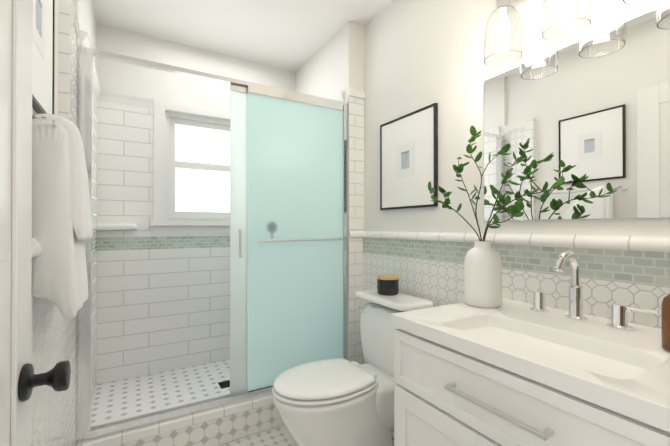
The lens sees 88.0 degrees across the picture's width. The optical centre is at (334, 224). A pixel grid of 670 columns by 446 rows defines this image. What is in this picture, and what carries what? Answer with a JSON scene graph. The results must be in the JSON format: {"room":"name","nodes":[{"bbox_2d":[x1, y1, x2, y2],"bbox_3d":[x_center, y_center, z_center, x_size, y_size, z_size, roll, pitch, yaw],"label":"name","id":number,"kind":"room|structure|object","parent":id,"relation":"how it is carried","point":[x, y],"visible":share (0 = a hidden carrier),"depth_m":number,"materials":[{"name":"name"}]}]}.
{"room":"bathroom","nodes":[
{"label":"bathroom","id":0,"kind":"room"},
{"bbox_2d":[32,0,95,114],"bbox_3d":[-0.883,-0.092,0.942,0.150,2.480,3.240,0,0,-30],"label":"wall","id":1,"kind":"structure","parent":0,"point":[84,11],"depth_m":1.61,"materials":[{"name":"white paint"}]},
{"bbox_2d":[0,237,41,262],"bbox_3d":[-0.595,0.053,0.617,0.022,0.048,2.150,0,0,-30],"label":"trim","id":2,"kind":"structure","parent":1,"relation":"attached to","point":[36,248],"depth_m":0.79,"materials":[{"name":"white tile"}]},
{"bbox_2d":[0,0,70,445],"bbox_3d":[-0.415,0.125,0.392,0.098,2.018,0.820,0,0,-30],"label":"door","id":3,"kind":"structure","parent":1,"relation":"in","point":[20,380],"depth_m":0.64,"materials":[{"name":"white paint"}]},
{"bbox_2d":[32,0,54,113],"bbox_3d":[-0.831,-0.574,0.963,0.017,0.495,0.420,0,0,-30],"label":"picture frame","id":4,"kind":"object","parent":1,"relation":"attached to","point":[43,71],"visible":0.56,"depth_m":1.02,"materials":[{"name":"black"}]},
{"bbox_2d":[31,0,78,445],"bbox_3d":[-0.615,0.127,0.605,0.034,2.040,2.150,0,0,-30],"label":"wall tile","id":5,"kind":"structure","parent":1,"relation":"attached to","point":[53,344],"depth_m":1.22,"materials":[{"name":"white tile"}]},
{"bbox_2d":[32,114,92,318],"bbox_3d":[-0.822,-0.019,1.058,0.137,0.530,0.601,0,0,-30],"label":"towel","id":6,"kind":"object","parent":1,"relation":"attached to","point":[62,230],"visible":0.83,"depth_m":0.87,"materials":[{"name":"cotton fabric"},{"name":"metal"}]},
{"bbox_2d":[79,44,98,400],"bbox_3d":[-1.357,0.110,1.914,0.008,1.865,0.780,0,0,-30],"label":"shower wall tile","id":7,"kind":"structure","parent":1,"relation":"attached to","point":[95,124],"depth_m":2.19,"materials":[{"name":"white tile"}]},
{"bbox_2d":[79,30,102,100],"bbox_3d":[-1.355,-0.855,1.937,0.030,0.065,0.810,0,0,-30],"label":"crown molding","id":8,"kind":"structure","parent":1,"relation":"attached to","point":[84,41],"depth_m":1.95,"materials":[{"name":"white ceramic"}]},
{"bbox_2d":[92,359,229,425],"bbox_3d":[-0.763,1.129,2.293,1.420,0.172,0.775,0,0,-30],"label":"floor","id":9,"kind":"structure","parent":0,"point":[125,398],"depth_m":2.17,"materials":[{"name":"white tile"}]},
{"bbox_2d":[96,24,294,120],"bbox_3d":[-0.989,-0.084,2.685,1.420,2.480,0.120,0,0,-30],"label":"wall","id":10,"kind":"structure","parent":0,"point":[121,77],"depth_m":2.51,"materials":[{"name":"white paint"}]},
{"bbox_2d":[96,224,136,229],"bbox_3d":[-1.440,0.010,2.294,0.230,0.038,0.085,0,0,-30],"label":"soap shelf","id":11,"kind":"object","parent":10,"relation":"attached to","point":[113,226],"visible":0.95,"depth_m":2.25,"materials":[{"name":"white ceramic"}]},
{"bbox_2d":[105,90,153,107],"bbox_3d":[-1.393,-0.853,2.366,0.275,0.065,0.030,0,0,-30],"label":"trim","id":12,"kind":"structure","parent":10,"relation":"attached to","point":[117,97],"depth_m":2.36,"materials":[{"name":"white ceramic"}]},
{"bbox_2d":[99,100,229,383],"bbox_3d":[-0.956,0.113,2.629,1.420,1.865,0.008,0,0,-30],"label":"shower wall tile","id":13,"kind":"structure","parent":10,"relation":"attached to","point":[160,303],"depth_m":2.41,"materials":[{"name":"white tile"}]},
{"bbox_2d":[150,97,229,233],"bbox_3d":[-0.941,-0.416,2.665,0.850,0.965,0.135,0,0,-30],"label":"shower window","id":14,"kind":"structure","parent":10,"relation":"in","point":[191,174],"depth_m":2.61,"materials":[{"name":"white glass"}]},
{"bbox_2d":[92,0,392,71],"bbox_3d":[-0.165,-1.370,1.365,1.810,0.080,3.240,0,0,-30],"label":"ceiling","id":15,"kind":"structure","parent":0,"point":[293,35],"depth_m":2.27,"materials":[{"name":"white paint"}]},
{"bbox_2d":[218,425,393,445],"bbox_3d":[0.059,1.178,0.969,1.810,0.060,2.350,0,0,-30],"label":"floor","id":16,"kind":"structure","parent":0,"point":[279,436],"depth_m":1.86,"materials":[{"name":"white tile"}]},
{"bbox_2d":[76,394,283,445],"bbox_3d":[-0.541,1.058,1.911,1.420,0.190,0.124,0,0,-30],"label":"curb","id":17,"kind":"object","parent":16,"relation":"on","point":[221,425],"visible":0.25,"depth_m":1.78,"materials":[{"name":"white tile"}]},
{"bbox_2d":[272,289,433,445],"bbox_3d":[0.072,0.762,1.702,0.781,0.780,0.453,0,0,-30],"label":"toilet","id":18,"kind":"object","parent":16,"relation":"on","point":[337,402],"visible":0.85,"depth_m":1.58,"materials":[{"name":"white ceramic"}]},
{"bbox_2d":[377,274,398,295],"bbox_3d":[0.286,0.322,1.875,0.119,0.099,0.119,0,0,-30],"label":"candle jar","id":19,"kind":"object","parent":18,"relation":"on","point":[387,284],"visible":1,"depth_m":1.83,"materials":[{"name":"black glass"}]},
{"bbox_2d":[391,298,669,445],"bbox_3d":[0.615,0.723,0.963,0.594,0.850,0.784,0,0,-30],"label":"bathroom vanity","id":20,"kind":"object","parent":16,"relation":"on","point":[508,372],"visible":0.94,"depth_m":0.88,"materials":[{"name":"white painted wood"},{"name":"white quartz"},{"name":"brushed nickel"}]},
{"bbox_2d":[428,125,572,307],"bbox_3d":[0.562,-0.043,1.303,0.143,0.686,0.592,0,0,-30],"label":"vase","id":21,"kind":"object","parent":20,"relation":"on","point":[483,274],"visible":1,"depth_m":1.25,"materials":[{"name":"white ceramic"}]},
{"bbox_2d":[516,251,658,329],"bbox_3d":[0.734,0.190,1.089,0.148,0.218,0.401,0,0,-30],"label":"faucet","id":22,"kind":"object","parent":20,"relation":"on","point":[619,316],"visible":1,"depth_m":1.09,"materials":[{"name":"silver metal"}]},
{"bbox_2d":[661,294,669,351],"bbox_3d":[0.814,0.191,0.811,0.083,0.212,0.076,0,0,-30],"label":"soap bottle","id":23,"kind":"object","parent":20,"relation":"on","point":[665,324],"visible":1,"depth_m":0.82,"materials":[{"name":"orange glass"}]},
{"bbox_2d":[295,21,363,360],"bbox_3d":[-0.077,-0.084,2.649,0.120,2.480,0.860,0,0,-30],"label":"wall","id":24,"kind":"structure","parent":0,"point":[332,65],"depth_m":2.35,"materials":[{"name":"white paint"}]},
{"bbox_2d":[77,46,347,441],"bbox_3d":[-0.531,0.082,1.899,1.420,1.762,0.098,0,0,-30],"label":"shower door frame","id":25,"kind":"object","parent":24,"relation":"attached to","point":[288,229],"visible":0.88,"depth_m":2.00,"materials":[{"name":"glass"}]},
{"bbox_2d":[328,90,343,100],"bbox_3d":[-0.154,-0.852,2.636,0.030,0.065,0.810,0,0,-30],"label":"crown molding","id":26,"kind":"structure","parent":24,"relation":"attached to","point":[339,96],"depth_m":2.31,"materials":[{"name":"white ceramic"}]},
{"bbox_2d":[348,88,364,363],"bbox_3d":[0.142,0.134,2.266,0.126,2.040,0.020,0,0,-30],"label":"wall tiles","id":27,"kind":"structure","parent":24,"relation":"attached to","point":[356,158],"depth_m":2.27,"materials":[{"name":"white tile"}]},
{"bbox_2d":[364,0,669,235],"bbox_3d":[0.565,-0.088,1.784,0.120,2.480,3.240,0,0,-30],"label":"wall","id":28,"kind":"structure","parent":0,"point":[419,54],"depth_m":1.68,"materials":[{"name":"white paint"}]},
{"bbox_2d":[380,103,437,209],"bbox_3d":[0.397,-0.352,1.936,0.017,0.520,0.450,0,0,-30],"label":"picture frame","id":29,"kind":"object","parent":28,"relation":"attached to","point":[408,157],"visible":0.98,"depth_m":1.90,"materials":[{"name":"black"}]},
{"bbox_2d":[483,0,526,66],"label":"sconce","id":30,"kind":"object","parent":28,"relation":"attached to","point":[503,34],"depth_m":1.26,"materials":[{"name":"clear glass"}]},
{"bbox_2d":[349,231,669,252],"bbox_3d":[0.678,0.056,1.351,0.120,0.048,2.140,0,0,-30],"label":"trim","id":31,"kind":"structure","parent":28,"relation":"attached to","point":[651,243],"depth_m":1.27,"materials":[{"name":"white tile"}]},
{"bbox_2d":[363,238,669,362],"bbox_3d":[0.726,0.615,1.377,0.008,1.070,2.140,0,0,-30],"label":"wall tile","id":32,"kind":"structure","parent":28,"relation":"attached to","point":[433,271],"depth_m":1.31,"materials":[{"name":"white tile"}]},
{"bbox_2d":[541,0,591,40],"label":"sconce","id":33,"kind":"object","parent":28,"relation":"attached to","point":[561,19],"depth_m":1.10,"materials":[{"name":"clear glass"}]},
{"bbox_2d":[484,3,669,220],"bbox_3d":[0.861,-0.326,1.148,0.008,0.620,0.840,0,0,-30],"label":"vanity mirror","id":34,"kind":"object","parent":28,"relation":"attached to","point":[589,116],"visible":0.95,"depth_m":1.16,"materials":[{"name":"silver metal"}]}
]}

